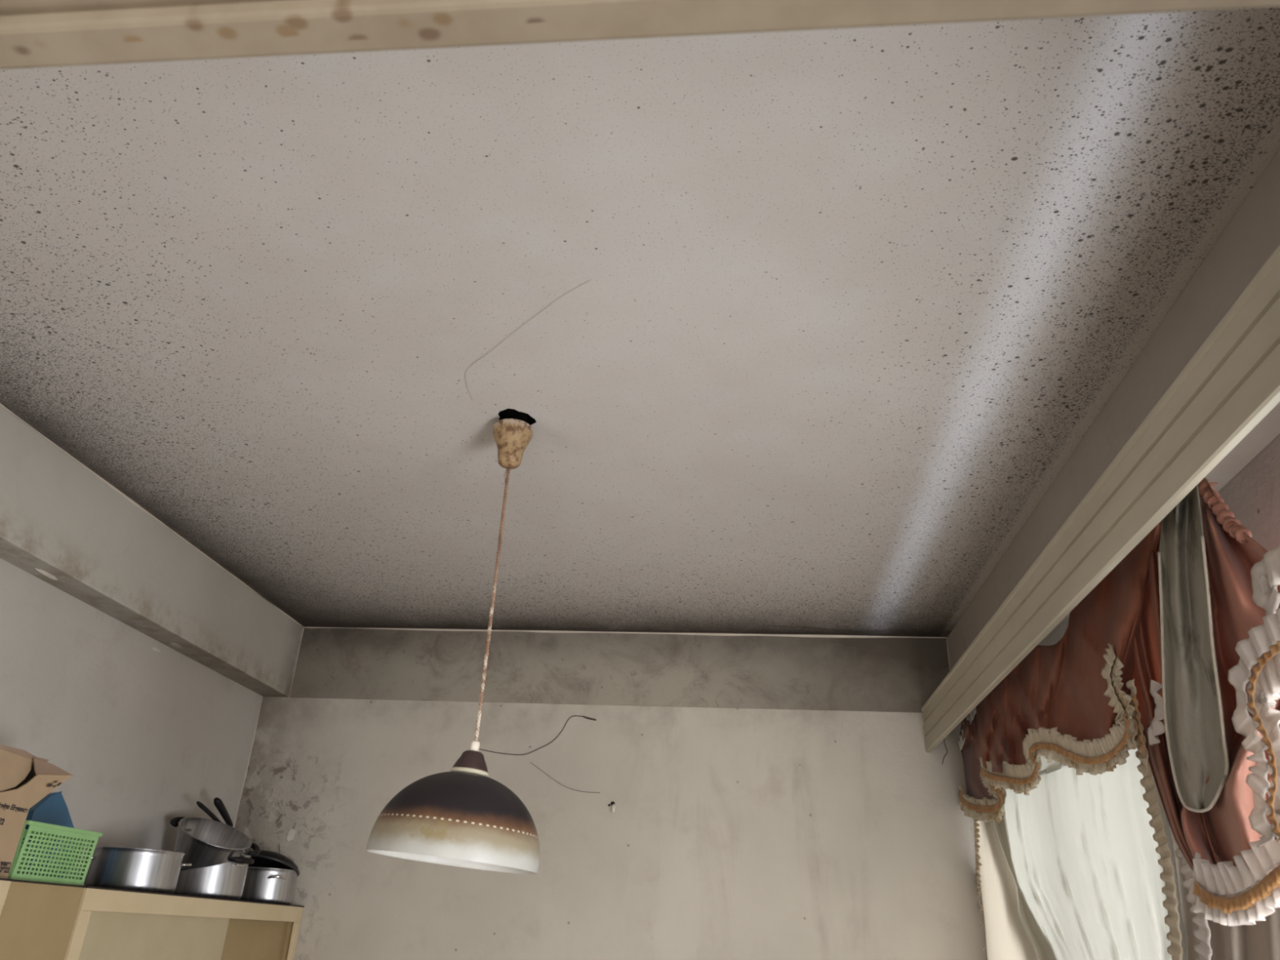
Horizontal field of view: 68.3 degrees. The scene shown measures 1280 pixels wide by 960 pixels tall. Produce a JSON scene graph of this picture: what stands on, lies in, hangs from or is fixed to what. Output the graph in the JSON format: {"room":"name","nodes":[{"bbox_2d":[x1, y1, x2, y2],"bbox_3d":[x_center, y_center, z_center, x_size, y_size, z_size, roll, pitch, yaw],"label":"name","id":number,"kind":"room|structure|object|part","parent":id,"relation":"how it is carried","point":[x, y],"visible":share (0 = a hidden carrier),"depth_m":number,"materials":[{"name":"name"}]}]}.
{"room":"damaged room","nodes":[
{"label":"damaged room","id":0,"kind":"room"},
{"bbox_2d":[0,558,262,885],"bbox_3d":[-1.923,1.070,2.042,0.120,2.700,3.655,0,-26,6],"label":"wall","id":1,"kind":"structure","parent":0,"point":[144,735],"depth_m":3.14,"materials":[{"name":"paint"}]},
{"bbox_2d":[0,878,12,915],"bbox_3d":[-1.710,1.172,1.733,0.360,0.865,0.712,0,-26,6],"label":"upper cabinet","id":2,"kind":"object","parent":1,"relation":"attached to","point":[5,883],"visible":1,"depth_m":2.20,"materials":[{"name":"beige paint"}]},
{"bbox_2d":[0,744,72,878],"bbox_3d":[-1.661,0.744,2.183,0.327,0.300,0.527,0,-26,6],"label":"cardboard box","id":3,"kind":"object","parent":2,"relation":"on","point":[26,779],"visible":1,"depth_m":2.31,"materials":[{"name":"beige cardboard"}]},
{"bbox_2d":[0,879,84,959],"bbox_3d":[-1.667,1.393,2.180,0.353,0.865,0.286,0,-26,6],"label":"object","id":4,"kind":"object","parent":1,"relation":"attached to","point":[37,918],"visible":1,"depth_m":2.31,"materials":[{"name":"beige wood"}]},
{"bbox_2d":[7,820,102,885],"bbox_3d":[-1.593,0.964,2.435,0.210,0.134,0.290,-1,-26,7],"label":"plastic basket","id":5,"kind":"object","parent":4,"relation":"on","point":[40,831],"visible":0.91,"depth_m":2.43,"materials":[{"name":"green plastic"}]},
{"bbox_2d":[35,568,57,579],"bbox_3d":[-1.727,0.274,2.746,0.015,0.006,0.096,0,-26,6],"label":"flake","id":6,"kind":"object","parent":1,"relation":"attached to","point":[48,575],"visible":1,"depth_m":2.75,"materials":[{"name":"white paint"}]},
{"bbox_2d":[0,404,302,697],"bbox_3d":[-1.743,0.026,2.607,0.123,0.315,3.535,0,-26,6],"label":"ceiling beam","id":7,"kind":"structure","parent":1,"relation":"attached to","point":[58,517],"depth_m":3.03,"materials":[{"name":"paint"}]},
{"bbox_2d":[151,647,159,652],"bbox_3d":[-1.724,0.604,3.360,0.002,0.010,0.043,-2,-27,11],"label":"flake","id":8,"kind":"object","parent":1,"relation":"attached to","point":[153,648],"visible":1,"depth_m":3.36,"materials":[{"name":"white paint"}]},
{"bbox_2d":[169,642,181,648],"bbox_3d":[-1.669,0.594,3.394,0.020,0.006,0.063,0,-26,6],"label":"flake","id":9,"kind":"object","parent":1,"relation":"attached to","point":[175,644],"visible":1,"depth_m":3.39,"materials":[{"name":"paint"}]},
{"bbox_2d":[63,885,304,959],"bbox_3d":[-1.586,1.762,2.928,0.360,0.865,1.386,0,-26,6],"label":"upper cabinet","id":10,"kind":"object","parent":1,"relation":"attached to","point":[109,923],"visible":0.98,"depth_m":2.90,"materials":[{"name":"beige paint"}]},
{"bbox_2d":[19,791,74,877],"bbox_3d":[-1.704,1.026,2.707,0.048,0.248,0.234,0,-26,6],"label":"container","id":11,"kind":"object","parent":10,"relation":"on","point":[52,809],"visible":0.37,"depth_m":2.70,"materials":[{"name":"plastic"}]},
{"bbox_2d":[83,846,191,893],"bbox_3d":[-1.576,1.220,2.943,0.264,0.120,0.260,0,-26,6],"label":"cooking pot","id":12,"kind":"object","parent":10,"relation":"on","point":[133,868],"visible":0.79,"depth_m":2.85,"materials":[{"name":"metal"}]},
{"bbox_3d":[-1.458,1.235,3.026,0.035,0.013,0.069,19,-30,-30],"label":"handle","id":13,"kind":"part","parent":12,"relation":"part of","materials":[{"name":"metal"}]},
{"bbox_3d":[-1.457,1.651,2.682,0.006,0.821,0.825,0,-26,6],"label":"sliding door","id":14,"kind":"part","parent":10,"relation":"part of","materials":[{"name":"beige wood"}]},
{"bbox_2d":[172,853,253,900],"bbox_3d":[-1.530,1.402,3.341,0.299,0.148,0.256,9,-27,-12],"label":"cooking pot","id":15,"kind":"object","parent":10,"relation":"on","point":[225,880],"visible":0.56,"depth_m":3.25,"materials":[{"name":"metal"}]},
{"bbox_2d":[169,816,260,871],"bbox_3d":[-1.509,1.311,3.352,0.265,0.211,0.296,-20,-34,38],"label":"pot","id":16,"kind":"object","parent":15,"relation":"in","point":[204,842],"visible":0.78,"depth_m":3.34,"materials":[{"name":"metal"}]},
{"bbox_3d":[-1.643,1.228,3.383,0.075,0.021,0.098,13,-14,42],"label":"handle","id":17,"kind":"part","parent":16,"relation":"part of","materials":[{"name":"black plastic"}]},
{"bbox_2d":[195,800,222,822],"bbox_3d":[-1.577,1.267,3.506,0.017,0.099,0.309,0,-26,6],"label":"utensil","id":18,"kind":"object","parent":16,"relation":"in","point":[202,806],"visible":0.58,"depth_m":3.44,"materials":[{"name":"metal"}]},
{"bbox_2d":[213,797,233,826],"bbox_3d":[-1.557,1.284,3.560,0.028,0.135,0.241,0,-26,6],"label":"utensil","id":19,"kind":"object","parent":16,"relation":"in","point":[218,802],"visible":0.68,"depth_m":3.52,"materials":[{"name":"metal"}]},
{"bbox_3d":[-1.404,1.333,3.409,0.102,0.021,0.067,13,-14,42],"label":"handle","id":20,"kind":"part","parent":16,"relation":"part of","materials":[{"name":"black plastic"}]},
{"bbox_3d":[-1.393,1.336,3.312,0.045,0.021,0.105,-8,-28,21],"label":"handle","id":21,"kind":"part","parent":15,"relation":"part of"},
{"bbox_3d":[-1.419,1.925,3.238,0.006,0.821,0.618,0,-26,6],"label":"sliding door","id":22,"kind":"part","parent":10,"relation":"part of","materials":[{"name":"beige wood"}]},
{"bbox_2d":[239,866,297,904],"bbox_3d":[-1.444,1.573,3.653,0.212,0.122,0.224,0,-26,6],"label":"cooking pot","id":23,"kind":"object","parent":10,"relation":"on","point":[266,885],"visible":0.78,"depth_m":3.58,"materials":[{"name":"metal"}]},
{"bbox_2d":[244,850,299,876],"bbox_3d":[-1.441,1.498,3.682,0.231,0.088,0.222,-10,-29,25],"label":"lid","id":24,"kind":"object","parent":23,"relation":"on","point":[265,859],"visible":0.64,"depth_m":3.66,"materials":[{"name":"metal"}]},
{"bbox_3d":[-1.373,1.508,3.579,0.069,0.013,0.035,20,-31,-31],"label":"handle","id":25,"kind":"part","parent":23,"relation":"part of","materials":[{"name":"metal"}]},
{"bbox_2d":[234,696,987,959],"bbox_3d":[-0.215,1.902,3.569,3.165,2.700,0.120,0,-26,6],"label":"wall","id":26,"kind":"structure","parent":0,"point":[731,833],"depth_m":3.72,"materials":[{"name":"paint"}]},
{"bbox_2d":[0,403,303,627],"bbox_3d":[-1.675,-0.116,2.666,0.011,0.011,3.528,0,-26,6],"label":"trim","id":27,"kind":"structure","parent":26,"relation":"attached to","point":[2,406],"depth_m":3.04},
{"bbox_2d":[233,697,262,827],"bbox_3d":[-1.675,1.480,3.861,0.007,1.185,0.007,0,-26,6],"label":"trim","id":28,"kind":"structure","parent":26,"relation":"attached to","point":[262,698],"depth_m":3.99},
{"bbox_2d":[286,829,295,841],"bbox_3d":[-1.423,1.450,3.847,0.034,0.048,0.002,-3,-27,12],"label":"flake","id":29,"kind":"object","parent":26,"relation":"attached to","point":[291,833],"visible":1,"depth_m":3.85,"materials":[{"name":"white paint"}]},
{"bbox_2d":[288,627,303,697],"bbox_3d":[-1.519,0.803,4.172,0.006,0.315,0.005,0,-26,6],"label":"trim","id":30,"kind":"structure","parent":26,"relation":"attached to","point":[303,628],"depth_m":4.18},
{"bbox_2d":[479,715,591,755],"bbox_3d":[-0.432,1.063,3.934,0.487,0.169,0.003,0,-26,6],"label":"strand","id":31,"kind":"object","parent":26,"relation":"attached to","point":[575,715],"visible":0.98,"depth_m":3.92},
{"bbox_2d":[530,762,595,792],"bbox_3d":[-0.307,1.213,3.847,0.297,0.112,0.002,0,-26,6],"label":"strand","id":32,"kind":"object","parent":26,"relation":"attached to","point":[531,762],"visible":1,"depth_m":3.83,"materials":[{"name":"grey"}]},
{"bbox_2d":[582,715,595,720],"bbox_3d":[-0.211,0.995,3.940,0.057,0.019,0.006,0,-26,6],"label":"strand","id":33,"kind":"object","parent":26,"relation":"attached to","point":[584,717],"visible":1,"depth_m":3.94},
{"bbox_2d":[608,801,615,813],"bbox_3d":[-0.113,1.309,3.774,0.031,0.046,0.040,5,-26,-3],"label":"plug","id":34,"kind":"object","parent":26,"relation":"attached to","point":[612,803],"visible":1,"depth_m":3.76,"materials":[{"name":"white plastic"}]},
{"bbox_2d":[289,627,949,712],"bbox_3d":[-0.120,0.804,4.031,2.813,0.315,0.008,0,-26,6],"label":"ceiling beam","id":35,"kind":"structure","parent":26,"relation":"attached to","point":[871,674],"depth_m":4.02,"materials":[{"name":"paint"}]},
{"bbox_2d":[303,626,946,638],"bbox_3d":[-0.113,0.661,4.096,2.812,0.020,0.020,0,-26,6],"label":"trim","id":36,"kind":"structure","parent":26,"relation":"attached to","point":[426,629],"depth_m":4.06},
{"bbox_2d":[920,244,1279,752],"bbox_3d":[1.047,0.230,2.218,0.141,0.175,3.527,0,-26,6],"label":"pelmet","id":37,"kind":"object","parent":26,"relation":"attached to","point":[1232,382],"visible":1,"depth_m":1.75,"materials":[{"name":"beige paint"}]},
{"bbox_2d":[942,738,947,764],"bbox_3d":[1.183,1.046,3.672,0.003,0.100,0.111,0,-26,6],"label":"strand","id":38,"kind":"object","parent":37,"relation":"hanging from","point":[944,739],"visible":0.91,"depth_m":3.65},
{"bbox_2d":[957,706,976,750],"bbox_3d":[1.209,0.913,3.484,0.016,0.118,0.306,0,-26,6],"label":"tape","id":39,"kind":"object","parent":37,"relation":"hanging from","point":[971,714],"visible":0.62,"depth_m":3.47,"materials":[{"name":"white fabric"}]},
{"bbox_2d":[958,740,1006,822],"bbox_3d":[1.232,1.066,3.441,0.046,0.401,0.692,0,-26,6],"label":"valance tail","id":40,"kind":"object","parent":37,"relation":"hanging from","point":[982,802],"visible":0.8,"depth_m":3.46,"materials":[{"name":"red fabric"}]},
{"bbox_2d":[973,819,1039,959],"bbox_3d":[1.232,2.000,3.163,0.029,1.880,1.422,0,-26,6],"label":"sheer curtain","id":41,"kind":"object","parent":37,"relation":"hanging from","point":[1007,937],"visible":0.86,"depth_m":3.29,"materials":[{"name":"beige fabric"}]},
{"bbox_2d":[959,520,1162,795],"bbox_3d":[1.138,0.703,2.739,0.108,0.462,2.074,0,-26,7],"label":"swag","id":42,"kind":"object","parent":37,"relation":"hanging from","point":[1068,700],"visible":0.98,"depth_m":2.41,"materials":[{"name":"red fabric"}]},
{"bbox_2d":[1003,703,1187,959],"bbox_3d":[1.203,1.338,2.569,0.042,1.660,1.545,0,-26,7],"label":"sheer curtain","id":43,"kind":"object","parent":37,"relation":"hanging from","point":[1093,860],"visible":0.77,"depth_m":2.45,"materials":[{"name":"white fabric"}]},
{"bbox_2d":[994,815,1054,959],"bbox_3d":[1.238,1.661,2.838,0.015,1.540,0.892,0,-26,6],"label":"lining","id":44,"kind":"object","parent":43,"relation":"attached to","point":[1043,949],"visible":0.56,"depth_m":3.07,"materials":[{"name":"beige fabric"}]},
{"bbox_3d":[1.233,0.755,2.879,0.020,0.339,1.503,0,-26,6],"label":"panel","id":45,"kind":"part","parent":43,"relation":"part of","materials":[{"name":"white fabric"}]},
{"bbox_2d":[1125,539,1218,871],"bbox_3d":[1.082,0.466,1.969,0.072,0.714,0.406,0,-26,6],"label":"curtain","id":46,"kind":"object","parent":37,"relation":"hanging from","point":[1145,686],"visible":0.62,"depth_m":1.99,"materials":[{"name":"red fabric"}]},
{"bbox_2d":[1157,484,1229,812],"bbox_3d":[1.018,0.319,1.757,0.048,0.569,0.394,0,-26,6],"label":"panel","id":47,"kind":"object","parent":37,"relation":"hanging from","point":[1193,709],"visible":0.99,"depth_m":1.74,"materials":[{"name":"grey fabric"}]},
{"bbox_2d":[1168,825,1279,959],"bbox_3d":[1.129,1.070,1.811,0.063,1.261,1.052,0,-26,6],"label":"curtain","id":48,"kind":"object","parent":37,"relation":"hanging from","point":[1206,940],"visible":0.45,"depth_m":1.83,"materials":[{"name":"fabric"}]},
{"bbox_2d":[1181,477,1279,925],"bbox_3d":[1.035,0.359,1.676,0.114,0.785,0.778,0,-26,7],"label":"swag","id":49,"kind":"object","parent":37,"relation":"hanging from","point":[1243,824],"visible":0.98,"depth_m":1.55,"materials":[{"name":"red fabric"}]},
{"bbox_2d":[0,7,1279,637],"bbox_3d":[-0.260,-0.170,2.550,3.286,0.120,3.775,0,-26,6],"label":"ceiling","id":50,"kind":"structure","parent":0,"point":[854,302],"depth_m":1.96,"materials":[{"name":"paint"}]},
{"bbox_2d":[366,418,539,874],"bbox_3d":[-0.373,0.345,2.227,0.375,1.065,0.376,0,-26,6],"label":"pendant lamp","id":51,"kind":"object","parent":50,"relation":"hanging from","point":[461,816],"visible":1,"depth_m":1.93,"materials":[{"name":"plastic"}]},
{"bbox_3d":[-0.386,0.730,2.038,0.364,0.181,0.364,4,-26,8],"label":"lamp shade","id":52,"kind":"part","parent":51,"relation":"part of","materials":[{"name":"brown metal"}]},
{"bbox_3d":[-0.351,0.279,2.257,0.009,0.696,0.015,6,-26,-7],"label":"cord","id":53,"kind":"part","parent":51,"relation":"part of","materials":[{"name":"beige fabric"}]},
{"bbox_2d":[465,280,590,399],"bbox_3d":[-0.289,-0.312,2.119,0.068,0.001,0.590,18,-30,-28],"label":"strand","id":54,"kind":"object","parent":50,"relation":"attached to","point":[589,280],"visible":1,"depth_m":2.08,"materials":[{"name":"grey"}]},
{"bbox_2d":[1217,433,1279,551],"bbox_3d":[1.259,1.095,1.768,0.140,2.700,3.775,0,-26,6],"label":"wall","id":55,"kind":"structure","parent":0,"point":[1252,495],"depth_m":1.81,"materials":[{"name":"paint"}]},
{"bbox_2d":[946,148,1279,670],"bbox_3d":[1.179,0.020,2.307,0.127,0.305,3.535,0,-26,6],"label":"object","id":56,"kind":"structure","parent":55,"relation":"attached to","point":[1252,235],"depth_m":1.96,"materials":[{"name":"paint"}]},
{"bbox_3d":[-0.484,0.285,0.290,3.303,2.700,0.140,0,-26,6],"label":"wall","id":57,"kind":"structure","parent":0,"visible":0},
{"bbox_2d":[0,0,1279,69],"bbox_3d":[-0.073,0.555,0.067,1.230,2.055,0.216,0,-26,6],"label":"ceiling beam","id":58,"kind":"structure","parent":57,"relation":"in","point":[34,33],"depth_m":0.59,"materials":[{"name":"beige paint"}]}
]}

